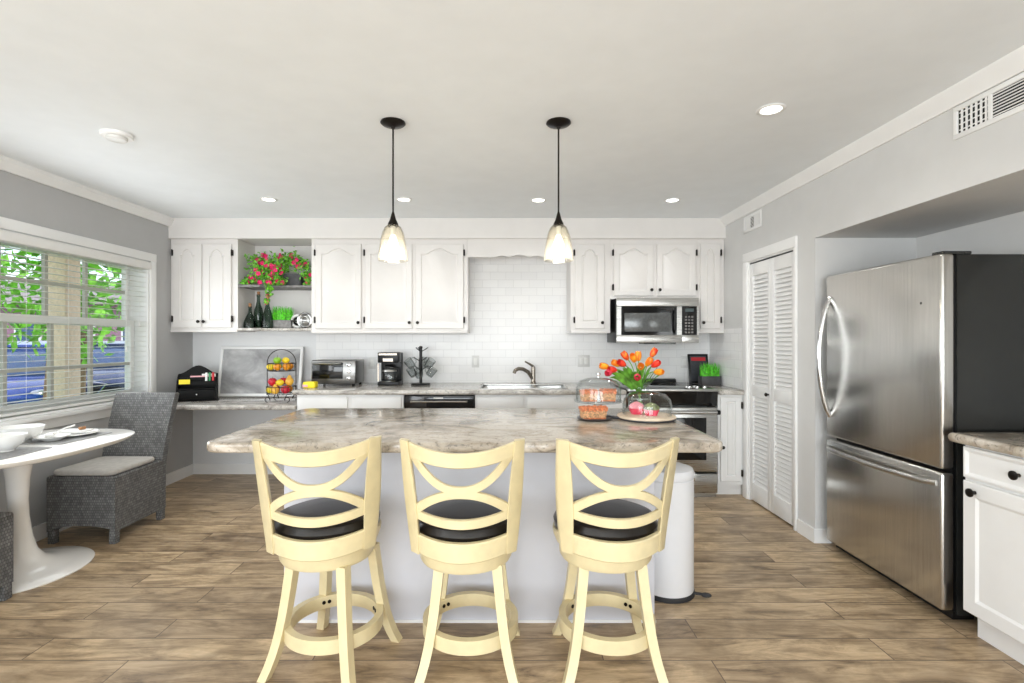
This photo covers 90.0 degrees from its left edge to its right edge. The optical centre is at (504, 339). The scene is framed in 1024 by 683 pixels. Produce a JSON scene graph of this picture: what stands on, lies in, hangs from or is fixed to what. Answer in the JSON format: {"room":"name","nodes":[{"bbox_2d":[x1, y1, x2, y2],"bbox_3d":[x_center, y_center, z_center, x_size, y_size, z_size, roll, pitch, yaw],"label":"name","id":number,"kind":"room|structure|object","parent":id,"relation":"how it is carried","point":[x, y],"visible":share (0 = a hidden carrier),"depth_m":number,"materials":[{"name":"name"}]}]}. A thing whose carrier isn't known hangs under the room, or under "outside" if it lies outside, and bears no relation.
{"room":"kitchen","nodes":[
{"label":"kitchen","id":0,"kind":"room"},
{"bbox_2d":[0,170,192,526],"bbox_3d":[-3.180,0.103,0.775,0.200,2.434,8.550,0,0,0],"label":"wall","id":1,"kind":"structure","parent":0,"point":[22,199],"depth_m":3.96,"materials":[{"name":"grey paint"}]},
{"bbox_2d":[0,216,156,429],"bbox_3d":[-3.150,-0.077,3.365,0.260,1.345,2.310,0,0,0],"label":"window","id":2,"kind":"structure","parent":1,"relation":"in","point":[53,418],"depth_m":3.82,"materials":[{"name":"white paint"}]},
{"bbox_2d":[0,229,150,416],"bbox_3d":[-3.092,-0.097,3.366,0.095,1.143,2.092,0,0,0],"label":"window blind","id":3,"kind":"object","parent":2,"relation":"attached to","point":[7,237],"visible":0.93,"depth_m":3.62,"materials":[{"name":"plastic"}]},
{"bbox_2d":[0,154,173,225],"bbox_3d":[-3.055,-1.077,0.593,0.050,0.075,8.185,0,0,0],"label":"trim","id":4,"kind":"structure","parent":1,"relation":"attached to","point":[7,164],"depth_m":3.64,"materials":[{"name":"white paint"}]},
{"bbox_2d":[32,464,192,541],"bbox_3d":[-3.072,1.270,0.767,0.015,0.100,8.535,0,0,0],"label":"baseboard","id":5,"kind":"structure","parent":1,"relation":"attached to","point":[40,532],"depth_m":4.66,"materials":[{"name":"white paint"}]},
{"bbox_2d":[193,332,609,463],"bbox_3d":[-0.200,0.103,5.125,6.200,2.434,0.150,0,0,0],"label":"wall","id":6,"kind":"structure","parent":0,"point":[208,425],"depth_m":5.05,"materials":[{"name":"grey paint"}]},
{"bbox_2d":[170,239,254,331],"bbox_3d":[-2.771,-0.500,4.859,0.615,0.856,0.381,0,0,0],"label":"upper cabinet","id":7,"kind":"object","parent":6,"relation":"attached to","point":[206,274],"visible":1,"depth_m":4.70,"materials":[{"name":"white paint"}]},
{"bbox_2d":[176,397,296,409],"bbox_3d":[-2.420,0.568,4.662,1.319,0.040,0.744,0,0,0],"label":"desk","id":8,"kind":"object","parent":6,"relation":"attached to","point":[224,403],"visible":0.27,"depth_m":4.35,"materials":[{"name":"grey stone"}]},
{"bbox_2d":[176,365,218,401],"bbox_3d":[-2.783,0.391,4.632,0.335,0.315,0.155,0,0,-24],"label":"organizer","id":9,"kind":"object","parent":8,"relation":"on","point":[198,389],"visible":0.88,"depth_m":4.62,"materials":[{"name":"black wood"}]},
{"bbox_2d":[178,387,214,389],"bbox_3d":[-2.783,0.439,4.634,0.289,0.008,0.117,0,0,-24],"label":"shelf","id":10,"kind":"object","parent":9,"relation":"attached to","point":[179,388],"depth_m":4.63,"materials":[{"name":"black wood"}]},
{"bbox_2d":[178,398,214,400],"bbox_3d":[-2.783,0.532,4.634,0.289,0.008,0.117,0,0,-24],"label":"shelf","id":11,"kind":"object","parent":9,"relation":"attached to","point":[179,399],"depth_m":4.59,"materials":[{"name":"black wood"}]},
{"bbox_2d":[218,347,303,396],"bbox_3d":[-2.373,0.305,4.973,0.805,0.482,0.099,0,0,0],"label":"chalkboard","id":12,"kind":"object","parent":8,"relation":"on","point":[242,370],"visible":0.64,"depth_m":4.97,"materials":[{"name":"white paint"}]},
{"bbox_2d":[265,349,296,402],"bbox_3d":[-1.990,0.315,4.560,0.263,0.466,0.257,0,0,0],"label":"fruit basket","id":13,"kind":"object","parent":8,"relation":"on","point":[292,363],"visible":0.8,"depth_m":4.52,"materials":[{"name":"metal"}]},
{"bbox_2d":[267,362,295,371],"bbox_3d":[-1.990,0.240,4.560,0.237,0.071,0.237,0,0,0],"label":"wire tray","id":14,"kind":"object","parent":13,"relation":"on","point":[292,363],"depth_m":4.51,"materials":[{"name":"metal"}]},
{"bbox_2d":[266,385,296,394],"bbox_3d":[-1.990,0.446,4.560,0.257,0.071,0.257,0,0,0],"label":"wire tray","id":15,"kind":"object","parent":13,"relation":"on","point":[267,386],"depth_m":4.49,"materials":[{"name":"metal"}]},
{"bbox_2d":[193,464,283,473],"bbox_3d":[-2.415,1.270,5.043,1.330,0.100,0.015,0,0,0],"label":"baseboard","id":16,"kind":"structure","parent":6,"relation":"attached to","point":[197,468],"depth_m":5.04,"materials":[{"name":"white paint"}]},
{"bbox_2d":[238,246,311,331],"bbox_3d":[-2.123,-0.505,4.882,0.677,0.844,0.334,0,0,0],"label":"open shelf","id":17,"kind":"object","parent":6,"relation":"attached to","point":[298,298],"visible":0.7,"depth_m":5.04,"materials":[{"name":"white paint"}]},
{"bbox_2d":[243,303,256,327],"bbox_3d":[-2.401,-0.228,4.820,0.112,0.235,0.112,0,0,0],"label":"glass bottle","id":18,"kind":"object","parent":17,"relation":"on","point":[249,322],"visible":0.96,"depth_m":4.79,"materials":[{"name":"green"}]},
{"bbox_2d":[254,291,262,327],"bbox_3d":[-2.364,-0.288,4.910,0.084,0.355,0.084,0,0,0],"label":"glass bottle","id":19,"kind":"object","parent":17,"relation":"on","point":[258,311],"visible":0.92,"depth_m":4.88,"materials":[{"name":"green"}]},
{"bbox_2d":[261,304,272,327],"bbox_3d":[-2.236,-0.253,4.820,0.108,0.285,0.108,0,0,0],"label":"glass bottle","id":20,"kind":"object","parent":17,"relation":"on","point":[267,318],"visible":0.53,"depth_m":4.79,"materials":[{"name":"green"}]},
{"bbox_2d":[240,246,311,304],"bbox_3d":[-2.123,-0.605,4.802,0.666,0.570,0.275,0,0,0],"label":"flowering plant","id":21,"kind":"object","parent":17,"relation":"on","point":[264,264],"visible":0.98,"depth_m":4.77,"materials":[{"name":"green plant"}]},
{"bbox_2d":[271,306,293,327],"bbox_3d":[-2.112,-0.218,4.860,0.203,0.216,0.080,0,0,0],"label":"grass planter","id":22,"kind":"object","parent":17,"relation":"on","point":[282,319],"visible":0.98,"depth_m":4.83,"materials":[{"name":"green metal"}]},
{"bbox_2d":[297,312,311,327],"bbox_3d":[-1.887,-0.185,4.830,0.149,0.149,0.028,0,0,0],"label":"ring ornament","id":23,"kind":"object","parent":17,"relation":"on","point":[301,316],"visible":0.97,"depth_m":4.82,"materials":[{"name":"metal"}]},
{"bbox_2d":[311,239,469,332],"bbox_3d":[-1.064,-0.495,4.859,1.439,0.865,0.381,0,0,0],"label":"upper cabinet","id":24,"kind":"object","parent":6,"relation":"attached to","point":[356,288],"visible":0.96,"depth_m":4.70,"materials":[{"name":"white paint"}]},
{"bbox_2d":[316,255,741,388],"bbox_3d":[0.080,-0.255,4.705,3.880,1.349,0.690,0,0,0],"label":"wall tile","id":25,"kind":"structure","parent":6,"relation":"attached to","point":[518,303],"depth_m":5.04,"materials":[{"name":"tile"}]},
{"bbox_2d":[578,355,589,366],"bbox_3d":[0.774,0.207,5.037,0.118,0.116,0.009,0,0,0],"label":"light switch","id":26,"kind":"object","parent":25,"relation":"attached to","point":[583,360],"visible":1,"depth_m":5.04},
{"bbox_2d":[567,239,609,332],"bbox_3d":[0.787,-0.495,4.859,0.363,0.865,0.381,0,0,0],"label":"upper cabinet","id":27,"kind":"object","parent":6,"relation":"attached to","point":[588,274],"visible":1,"depth_m":4.70,"materials":[{"name":"white paint"}]},
{"bbox_2d":[607,298,698,343],"bbox_3d":[1.373,-0.171,4.799,0.738,0.415,0.479,0,0,0],"label":"microwave","id":28,"kind":"object","parent":6,"relation":"attached to","point":[632,320],"visible":0.99,"depth_m":4.60,"materials":[{"name":"silver metal"}]},
{"bbox_2d":[610,239,697,299],"bbox_3d":[1.371,-0.651,4.859,0.802,0.553,0.381,0,0,0],"label":"upper cabinet","id":29,"kind":"object","parent":6,"relation":"attached to","point":[639,268],"visible":0.97,"depth_m":4.70,"materials":[{"name":"white paint"}]},
{"bbox_2d":[697,239,723,332],"bbox_3d":[1.895,-0.495,4.859,0.245,0.865,0.381,0,0,0],"label":"upper cabinet","id":30,"kind":"object","parent":6,"relation":"attached to","point":[710,257],"visible":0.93,"depth_m":4.70,"materials":[{"name":"white paint"}]},
{"bbox_2d":[168,218,725,245],"bbox_3d":[-0.530,-1.022,4.867,5.100,0.185,0.365,0,0,0],"label":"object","id":31,"kind":"structure","parent":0,"point":[254,231],"depth_m":4.68,"materials":[{"name":"white paint"}]},
{"bbox_2d":[468,239,570,256],"bbox_3d":[0.131,-0.845,4.720,0.946,0.166,0.020,0,0,0],"label":"trim","id":32,"kind":"structure","parent":31,"relation":"attached to","point":[476,247],"depth_m":4.71,"materials":[{"name":"white paint"}]},
{"bbox_2d":[0,0,1023,217],"bbox_3d":[-0.200,-1.174,0.800,6.200,0.120,8.800,0,0,0],"label":"ceiling","id":33,"kind":"structure","parent":0,"point":[226,106],"depth_m":2.30,"materials":[{"name":"paint"}]},
{"bbox_2d":[99,128,133,143],"bbox_3d":[-2.100,-1.095,2.770,0.152,0.037,0.152,0,0,0],"label":"smoke detector","id":34,"kind":"object","parent":33,"relation":"attached to","point":[113,135],"visible":1,"depth_m":2.74,"materials":[{"name":"white paint"}]},
{"bbox_2d":[378,117,407,257],"bbox_3d":[-0.573,-0.759,2.620,0.153,0.709,0.153,0,0,0],"label":"pendant lamp","id":35,"kind":"object","parent":33,"relation":"hanging from","point":[392,123],"visible":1,"depth_m":2.61,"materials":[{"name":"black metal"}]},
{"bbox_2d":[544,117,572,260],"bbox_3d":[0.274,-0.759,2.620,0.153,0.709,0.153,0,0,0],"label":"pendant lamp","id":36,"kind":"object","parent":33,"relation":"hanging from","point":[558,123],"visible":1,"depth_m":2.60,"materials":[{"name":"black metal"}]},
{"bbox_2d":[756,103,786,115],"bbox_3d":[1.283,-1.111,2.470,0.132,0.007,0.132,0,0,0],"label":"recessed light","id":37,"kind":"object","parent":33,"relation":"in","point":[775,108],"visible":1,"depth_m":2.47,"materials":[{"name":"white paint"}]},
{"bbox_2d":[0,474,1023,682],"bbox_3d":[-0.200,1.380,0.800,6.200,0.120,8.800,0,0,0],"label":"floor","id":38,"kind":"structure","parent":0,"point":[192,594],"depth_m":2.38,"materials":[{"name":"brown wood"}]},
{"bbox_2d":[0,512,12,600],"bbox_3d":[-2.745,0.862,2.301,0.452,0.917,0.663,0,0,0],"label":"wicker chair","id":39,"kind":"object","parent":38,"relation":"on","point":[6,518],"visible":1,"depth_m":2.59,"materials":[{"name":"wicker"}]},
{"bbox_2d":[0,429,134,593],"bbox_3d":[-2.640,0.946,2.780,0.850,0.748,1.060,0,0,0],"label":"table","id":40,"kind":"object","parent":38,"relation":"on","point":[33,566],"visible":0.79,"depth_m":2.86,"materials":[{"name":"white paint"}]},
{"bbox_2d":[0,447,51,459],"bbox_3d":[-2.590,0.570,2.570,0.380,0.004,0.300,0,0,0],"label":"placemat","id":41,"kind":"object","parent":40,"relation":"on","point":[18,451],"visible":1,"depth_m":2.61,"materials":[{"name":"fabric"}]},
{"bbox_2d":[0,432,27,451],"bbox_3d":[-2.560,0.526,2.620,0.176,0.083,0.176,0,0,0],"label":"bowl","id":42,"kind":"object","parent":41,"relation":"on","point":[9,441],"visible":1,"depth_m":2.60,"materials":[{"name":"ceramic"}]},
{"bbox_2d":[20,432,111,444],"bbox_3d":[-2.610,0.570,2.980,0.380,0.004,0.360,0,0,0],"label":"placemat","id":43,"kind":"object","parent":40,"relation":"on","point":[78,438],"visible":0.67,"depth_m":2.90,"materials":[{"name":"fabric"}]},
{"bbox_2d":[0,424,45,442],"bbox_3d":[-2.700,0.525,2.860,0.200,0.085,0.200,0,0,0],"label":"bowl","id":44,"kind":"object","parent":43,"relation":"on","point":[33,430],"visible":0.63,"depth_m":2.85,"materials":[{"name":"ceramic"}]},
{"bbox_2d":[33,433,70,441],"bbox_3d":[-2.565,0.554,2.900,0.164,0.026,0.163,0,0,0],"label":"dish","id":45,"kind":"object","parent":43,"relation":"on","point":[63,435],"visible":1,"depth_m":2.89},
{"bbox_2d":[46,429,99,437],"bbox_3d":[-2.580,0.559,3.050,0.260,0.018,0.260,0,0,0],"label":"dinner plate","id":46,"kind":"object","parent":43,"relation":"on","point":[94,430],"visible":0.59,"depth_m":3.04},
{"bbox_2d":[59,429,93,432],"bbox_3d":[-2.575,0.544,3.070,0.150,0.011,0.100,0,0,0],"label":"napkin","id":47,"kind":"object","parent":46,"relation":"on","point":[65,430],"visible":0.79,"depth_m":3.05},
{"bbox_2d":[47,392,178,543],"bbox_3d":[-2.735,0.862,3.629,0.452,0.917,0.663,0,0,0],"label":"wicker chair","id":48,"kind":"object","parent":38,"relation":"on","point":[116,502],"visible":0.91,"depth_m":3.52,"materials":[{"name":"wicker"}]},
{"bbox_2d":[53,456,153,475],"bbox_3d":[-2.735,0.862,3.515,0.410,0.035,0.430,0,0,0],"label":"seat cushion","id":49,"kind":"object","parent":48,"relation":"on","point":[105,465],"visible":1,"depth_m":3.44,"materials":[{"name":"grey fabric"}]},
{"bbox_2d":[252,435,402,682],"bbox_3d":[-0.709,0.844,2.086,0.494,0.951,0.536,0,0,8],"label":"bar stool","id":50,"kind":"object","parent":38,"relation":"on","point":[339,530],"visible":1,"depth_m":1.95,"materials":[{"name":"beige paint"}]},
{"bbox_2d":[297,395,403,410],"bbox_3d":[-1.306,0.890,4.654,0.899,0.859,0.772,0,0,0],"label":"base cabinet","id":51,"kind":"object","parent":38,"relation":"on","point":[303,401],"visible":0.09,"depth_m":4.30,"materials":[{"name":"white paint"}]},
{"bbox_2d":[404,395,474,407],"bbox_3d":[-0.554,0.891,4.649,0.600,0.858,0.763,0,0,0],"label":"dishwasher","id":52,"kind":"object","parent":38,"relation":"on","point":[410,401],"visible":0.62,"depth_m":4.30,"materials":[{"name":"black plastic"}]},
{"bbox_2d":[399,438,524,682],"bbox_3d":[-0.158,0.844,2.064,0.478,0.951,0.536,0,0,0],"label":"bar stool","id":53,"kind":"object","parent":38,"relation":"on","point":[455,530],"visible":1,"depth_m":1.93,"materials":[{"name":"beige paint"}]},
{"bbox_2d":[284,453,653,622],"bbox_3d":[-0.169,0.890,2.715,1.748,0.859,0.654,0,0,0],"label":"kitchen island","id":54,"kind":"object","parent":38,"relation":"on","point":[536,571],"visible":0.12,"depth_m":2.40,"materials":[{"name":"grey paint"}]},
{"bbox_2d":[207,408,722,452],"bbox_3d":[-0.168,0.441,2.623,2.155,0.042,1.075,0,0,0],"label":"island countertop","id":55,"kind":"structure","parent":54,"relation":"on","point":[451,430],"depth_m":2.32,"materials":[{"name":"beige stone"}]},
{"bbox_2d":[577,416,610,420],"bbox_3d":[0.470,0.414,2.705,0.180,0.011,0.180,0,0,0],"label":"plate","id":56,"kind":"object","parent":55,"relation":"on","point":[578,417],"visible":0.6,"depth_m":2.66,"materials":[{"name":"stone"}]},
{"bbox_2d":[578,405,607,418],"bbox_3d":[0.465,0.378,2.705,0.135,0.070,0.088,0,0,-7],"label":"cake slice","id":57,"kind":"object","parent":56,"relation":"on","point":[586,412],"visible":0.98,"depth_m":2.67,"materials":[{"name":"food"}]},
{"bbox_2d":[574,373,620,404],"bbox_3d":[0.515,0.300,2.830,0.264,0.240,0.264,0,0,0],"label":"cake stand","id":58,"kind":"object","parent":55,"relation":"on","point":[597,374],"visible":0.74,"depth_m":2.78,"materials":[{"name":"clear glass"}]},
{"bbox_2d":[579,389,597,401],"bbox_3d":[0.459,0.300,2.810,0.086,0.068,0.078,0,0,-6],"label":"cake slice","id":59,"kind":"object","parent":58,"relation":"on","point":[586,395],"visible":1,"depth_m":2.78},
{"bbox_2d":[599,388,616,400],"bbox_3d":[0.565,0.299,2.820,0.088,0.070,0.078,0,0,5],"label":"cake slice","id":60,"kind":"object","parent":58,"relation":"on","point":[608,394],"visible":1,"depth_m":2.79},
{"bbox_2d":[606,411,675,422],"bbox_3d":[0.736,0.409,2.747,0.308,0.022,0.355,0,0,-43],"label":"serving board","id":61,"kind":"object","parent":55,"relation":"on","point":[662,417],"visible":0.85,"depth_m":2.64,"materials":[{"name":"brown wood"}]},
{"bbox_2d":[629,401,643,414],"bbox_3d":[0.707,0.364,2.750,0.086,0.066,0.086,0,0,0],"label":"cupcake","id":62,"kind":"object","parent":61,"relation":"on","point":[636,408],"visible":0.99,"depth_m":2.72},
{"bbox_2d":[643,403,659,415],"bbox_3d":[0.772,0.364,2.700,0.086,0.066,0.086,0,0,0],"label":"cupcake","id":63,"kind":"object","parent":61,"relation":"on","point":[650,409],"visible":1,"depth_m":2.67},
{"bbox_3d":[0.785,0.336,2.985,0.128,0.168,0.128,0,0,0],"label":"glass vase","id":64,"kind":"object","parent":55,"relation":"on","visible":0},
{"bbox_2d":[605,369,640,398],"bbox_3d":[0.689,0.278,2.916,0.283,0.227,0.059,0,0,-22],"label":"tulip","id":65,"kind":"object","parent":64,"relation":"in","point":[609,373],"visible":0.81,"depth_m":2.92,"materials":[{"name":"green plant"}]},
{"bbox_2d":[607,366,639,397],"bbox_3d":[0.701,0.269,2.916,0.256,0.244,0.066,0,0,-23],"label":"tulip","id":66,"kind":"object","parent":64,"relation":"in","point":[613,369],"visible":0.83,"depth_m":2.92,"materials":[{"name":"green plant"}]},
{"bbox_2d":[617,359,642,392],"bbox_3d":[0.728,0.249,2.921,0.191,0.283,0.073,0,0,-26],"label":"tulip","id":67,"kind":"object","parent":64,"relation":"in","point":[620,362],"visible":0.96,"depth_m":2.92,"materials":[{"name":"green plant"}]},
{"bbox_2d":[620,351,644,402],"bbox_3d":[0.738,0.226,2.971,0.135,0.330,0.054,0,0,0],"label":"tulip","id":68,"kind":"object","parent":64,"relation":"in","point":[624,354],"visible":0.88,"depth_m":2.96,"materials":[{"name":"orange plant"}]},
{"bbox_2d":[627,353,648,388],"bbox_3d":[0.760,0.231,2.925,0.130,0.318,0.078,0,0,-35],"label":"tulip","id":69,"kind":"object","parent":64,"relation":"in","point":[633,357],"visible":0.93,"depth_m":2.92,"materials":[{"name":"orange plant"}]},
{"bbox_2d":[629,372,650,396],"bbox_3d":[0.769,0.286,2.893,0.111,0.209,0.192,0,0,41],"label":"tulip","id":70,"kind":"object","parent":64,"relation":"in","point":[638,378],"visible":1,"depth_m":2.91,"materials":[{"name":"green plant"}]},
{"bbox_2d":[636,347,657,401],"bbox_3d":[0.829,0.216,2.981,0.137,0.348,0.059,0,0,0],"label":"tulip","id":71,"kind":"object","parent":64,"relation":"in","point":[653,352],"visible":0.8,"depth_m":2.98,"materials":[{"name":"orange plant"}]},
{"bbox_2d":[638,360,660,391],"bbox_3d":[0.817,0.250,2.926,0.142,0.281,0.074,0,0,33],"label":"tulip","id":72,"kind":"object","parent":64,"relation":"in","point":[656,363],"visible":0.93,"depth_m":2.91,"materials":[{"name":"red plant"}]},
{"bbox_2d":[638,368,664,398],"bbox_3d":[0.820,0.276,2.916,0.166,0.230,0.079,0,0,36],"label":"tulip","id":73,"kind":"object","parent":64,"relation":"in","point":[658,372],"visible":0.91,"depth_m":2.92,"materials":[{"name":"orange plant"}]},
{"bbox_2d":[475,395,625,407],"bbox_3d":[0.383,0.890,4.654,1.270,0.859,0.772,0,0,0],"label":"base cabinet","id":74,"kind":"object","parent":38,"relation":"on","point":[481,401],"visible":0.08,"depth_m":4.30,"materials":[{"name":"white paint"}]},
{"bbox_2d":[292,383,626,394],"bbox_3d":[-0.383,0.440,4.658,2.805,0.040,0.766,0,0,0],"label":"countertop","id":75,"kind":"structure","parent":74,"relation":"on","point":[364,388],"depth_m":4.34,"materials":[{"name":"grey stone"}]},
{"bbox_2d":[302,381,317,387],"bbox_3d":[-1.710,0.393,4.499,0.111,0.055,0.082,0,0,0],"label":"snack packet","id":76,"kind":"object","parent":75,"relation":"on","point":[308,384],"visible":1,"depth_m":4.46,"materials":[{"name":"plastic"}]},
{"bbox_2d":[311,359,363,385],"bbox_3d":[-1.562,0.302,4.782,0.405,0.235,0.326,0,0,0],"label":"toaster oven","id":77,"kind":"object","parent":75,"relation":"on","point":[323,371],"visible":0.91,"depth_m":4.66,"materials":[{"name":"metal"}]},
{"bbox_2d":[377,352,402,385],"bbox_3d":[-1.076,0.268,4.809,0.192,0.305,0.221,0,0,0],"label":"coffee maker","id":78,"kind":"object","parent":75,"relation":"on","point":[396,358],"visible":0.94,"depth_m":4.75,"materials":[{"name":"black plastic"}]},
{"bbox_2d":[382,364,399,380],"bbox_3d":[-1.071,0.303,4.766,0.136,0.152,0.152,0,0,-40],"label":"coffee carafe","id":79,"kind":"object","parent":78,"relation":"on","point":[386,365],"visible":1,"depth_m":4.75,"materials":[{"name":"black glass"}]},
{"bbox_2d":[411,346,429,385],"bbox_3d":[-0.790,0.237,4.800,0.184,0.365,0.184,0,0,0],"label":"mug tree","id":80,"kind":"object","parent":75,"relation":"on","point":[419,348],"visible":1,"depth_m":4.79,"materials":[{"name":"black metal"}]},
{"bbox_2d":[480,384,568,388],"bbox_3d":[0.165,0.508,4.630,0.768,0.183,0.428,0,0,0],"label":"sink","id":81,"kind":"object","parent":75,"relation":"in","point":[483,386],"visible":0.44,"depth_m":4.83,"materials":[{"name":"silver metal"}]},
{"bbox_2d":[513,361,535,383],"bbox_3d":[0.180,0.310,4.852,0.263,0.221,0.062,0,0,-29],"label":"faucet","id":82,"kind":"object","parent":75,"relation":"on","point":[531,374],"visible":1,"depth_m":4.88,"materials":[{"name":"silver metal"}]},
{"bbox_2d":[552,437,679,682],"bbox_3d":[0.430,0.844,2.073,0.484,0.951,0.539,0,0,0],"label":"bar stool","id":83,"kind":"object","parent":38,"relation":"on","point":[600,532],"visible":1,"depth_m":1.94,"materials":[{"name":"beige paint"}]},
{"bbox_2d":[610,378,720,496],"bbox_3d":[1.405,0.848,4.617,0.760,0.945,0.805,0,0,0],"label":"range","id":84,"kind":"object","parent":38,"relation":"on","point":[693,405],"visible":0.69,"depth_m":4.29,"materials":[{"name":"silver metal"}]},
{"bbox_2d":[610,382,713,390],"bbox_3d":[1.405,0.422,4.660,0.760,0.017,0.720,0,0,0],"label":"cooktop","id":85,"kind":"object","parent":84,"relation":"in","point":[654,386],"depth_m":4.46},
{"bbox_2d":[654,462,711,603],"bbox_3d":[0.878,0.986,2.700,0.346,0.668,0.287,0,0,0],"label":"trash can","id":86,"kind":"object","parent":38,"relation":"on","point":[673,565],"visible":0.63,"depth_m":2.57,"materials":[{"name":"white metal"}]},
{"bbox_2d":[716,394,742,493],"bbox_3d":[1.907,0.890,4.654,0.223,0.859,0.772,0,0,0],"label":"base cabinet","id":87,"kind":"object","parent":38,"relation":"on","point":[729,472],"visible":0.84,"depth_m":4.30,"materials":[{"name":"white paint"}]},
{"bbox_2d":[692,383,744,394],"bbox_3d":[1.901,0.440,4.658,0.221,0.040,0.766,0,0,0],"label":"countertop","id":88,"kind":"structure","parent":87,"relation":"on","point":[722,390],"depth_m":4.28,"materials":[{"name":"grey stone"}]},
{"bbox_2d":[698,362,720,385],"bbox_3d":[1.903,0.311,4.770,0.191,0.217,0.100,0,0,0],"label":"grass planter","id":89,"kind":"object","parent":88,"relation":"on","point":[709,375],"visible":1,"depth_m":4.73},
{"bbox_2d":[816,251,1023,619],"bbox_3d":[2.307,0.452,2.817,0.707,1.737,0.865,0,0,0],"label":"refrigerator","id":90,"kind":"object","parent":38,"relation":"on","point":[921,351],"visible":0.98,"depth_m":2.53,"materials":[{"name":"silver metal"}]},
{"bbox_2d":[963,445,1023,664],"bbox_3d":[2.337,0.890,1.590,0.676,0.859,1.380,0,0,0],"label":"base cabinet","id":91,"kind":"object","parent":38,"relation":"on","point":[993,484],"visible":1,"depth_m":2.13,"materials":[{"name":"white paint"}]},
{"bbox_2d":[948,432,1023,457],"bbox_3d":[2.345,0.441,1.613,0.666,0.042,1.465,0,0,0],"label":"countertop","id":92,"kind":"structure","parent":91,"relation":"on","point":[1010,443],"depth_m":2.18,"materials":[{"name":"beige stone"}]},
{"bbox_2d":[687,354,707,382],"bbox_3d":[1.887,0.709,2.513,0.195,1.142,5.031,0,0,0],"label":"framed print","id":93,"kind":"object","parent":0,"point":[694,360],"visible":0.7,"depth_m":4.99,"materials":[{"name":"black plastic"}]},
{"bbox_2d":[721,80,1023,528],"bbox_3d":[2.070,0.103,0.775,0.100,2.434,8.550,0,0,0],"label":"wall","id":94,"kind":"structure","parent":0,"point":[923,167],"depth_m":3.22,"materials":[{"name":"grey paint"}]},
{"bbox_2d":[744,209,761,233],"bbox_3d":[2.016,-0.963,4.175,0.008,0.135,0.290,0,0,0],"label":"air vent","id":95,"kind":"object","parent":94,"relation":"in","point":[753,221],"visible":1,"depth_m":4.16,"materials":[{"name":"white paint"}]},
{"bbox_2d":[742,236,797,530],"bbox_3d":[2.011,0.300,3.925,0.018,2.040,0.790,0,0,0],"label":"trim","id":96,"kind":"structure","parent":94,"relation":"attached to","point":[792,242],"depth_m":3.69,"materials":[{"name":"white paint"}]},
{"bbox_2d":[748,248,792,524],"bbox_3d":[2.058,0.338,3.902,0.125,1.965,0.685,0,0,0],"label":"door","id":97,"kind":"structure","parent":94,"relation":"in","point":[770,281],"depth_m":3.91,"materials":[{"name":"white paint"}]},
{"bbox_2d":[797,519,831,542],"bbox_3d":[2.064,1.275,3.422,0.112,0.090,0.196,0,0,0],"label":"baseboard","id":98,"kind":"structure","parent":94,"relation":"attached to","point":[814,535],"depth_m":3.34,"materials":[{"name":"white paint"}]},
{"bbox_2d":[719,45,1023,225],"bbox_3d":[1.990,-1.079,0.593,0.060,0.070,8.185,0,0,0],"label":"trim","id":99,"kind":"structure","parent":94,"relation":"attached to","point":[1011,65],"depth_m":2.55,"materials":[{"name":"white paint"}]},
{"bbox_2d":[953,72,1023,140],"bbox_3d":[2.016,-0.968,2.050,0.008,0.145,0.500,0,0,0],"label":"air vent","id":100,"kind":"object","parent":94,"relation":"in","point":[1006,99],"visible":1,"depth_m":2.13,"materials":[{"name":"metal"}]},
{"bbox_2d":[830,177,1023,437],"bbox_3d":[2.450,0.103,1.768,0.660,2.434,3.336,0,0,0],"label":"wall","id":101,"kind":"structure","parent":0,"point":[990,220],"depth_m":2.92,"materials":[{"name":"grey paint"}]},
{"label":"outside","id":102,"kind":"structure","parent":0,"visible":0},
{"bbox_3d":[-31.655,1.595,14.000,56.690,0.250,52.000,0,0,0],"label":"ground","id":103,"kind":"structure","parent":102,"visible":0},
{"bbox_2d":[7,341,94,404],"bbox_3d":[-8.554,0.742,9.106,2.152,1.457,4.485,0,0,-32],"label":"car","id":104,"kind":"object","parent":103,"relation":"on","point":[19,355],"visible":0.16,"depth_m":8.26,"materials":[{"name":"blue paint"}]},
{"bbox_2d":[1,282,124,340],"bbox_3d":[-22.500,-0.805,27.000,18.000,4.550,9.200,0,0,0],"label":"house","id":105,"kind":"structure","parent":103,"relation":"on","point":[9,331],"depth_m":23.00,"materials":[{"name":"grey"}]},
{"bbox_2d":[93,342,124,393],"bbox_3d":[-9.291,0.742,11.588,2.152,1.457,4.530,0,0,-38],"label":"car","id":106,"kind":"object","parent":103,"relation":"on","point":[114,347],"visible":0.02,"depth_m":10.64,"materials":[{"name":"blue paint"}]},
{"bbox_2d":[93,381,121,393],"bbox_3d":[-7.959,0.980,9.884,0.755,0.375,0.620,0,0,0],"label":"grille","id":107,"kind":"object","parent":106,"relation":"attached to","point":[98,388],"depth_m":9.98,"materials":[{"name":"metal"}]},
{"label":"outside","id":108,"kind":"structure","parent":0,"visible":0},
{"bbox_3d":[-5.360,1.454,0.000,4.080,0.029,24.000,0,0,0],"label":"lawn","id":109,"kind":"structure","parent":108,"visible":0},
{"bbox_2d":[1,245,120,399],"bbox_3d":[-6.198,-0.374,6.992,1.787,3.701,1.788,0,0,0],"label":"tree","id":110,"kind":"object","parent":109,"relation":"on","point":[27,305],"visible":0.3,"depth_m":6.90,"materials":[{"name":"green plant"}]},
{"bbox_2d":[48,254,80,398],"bbox_3d":[-3.985,0.080,4.625,0.170,2.720,0.170,0,0,0],"label":"porch column","id":111,"kind":"structure","parent":109,"relation":"on","point":[74,331],"depth_m":4.54,"materials":[{"name":"beige paint"}]},
{"bbox_2d":[9,260,124,394],"bbox_3d":[-6.749,-0.171,8.040,1.514,3.296,1.410,0,0,-21],"label":"tree","id":112,"kind":"object","parent":109,"relation":"on","point":[83,330],"visible":0.2,"depth_m":8.02,"materials":[{"name":"green plant"}]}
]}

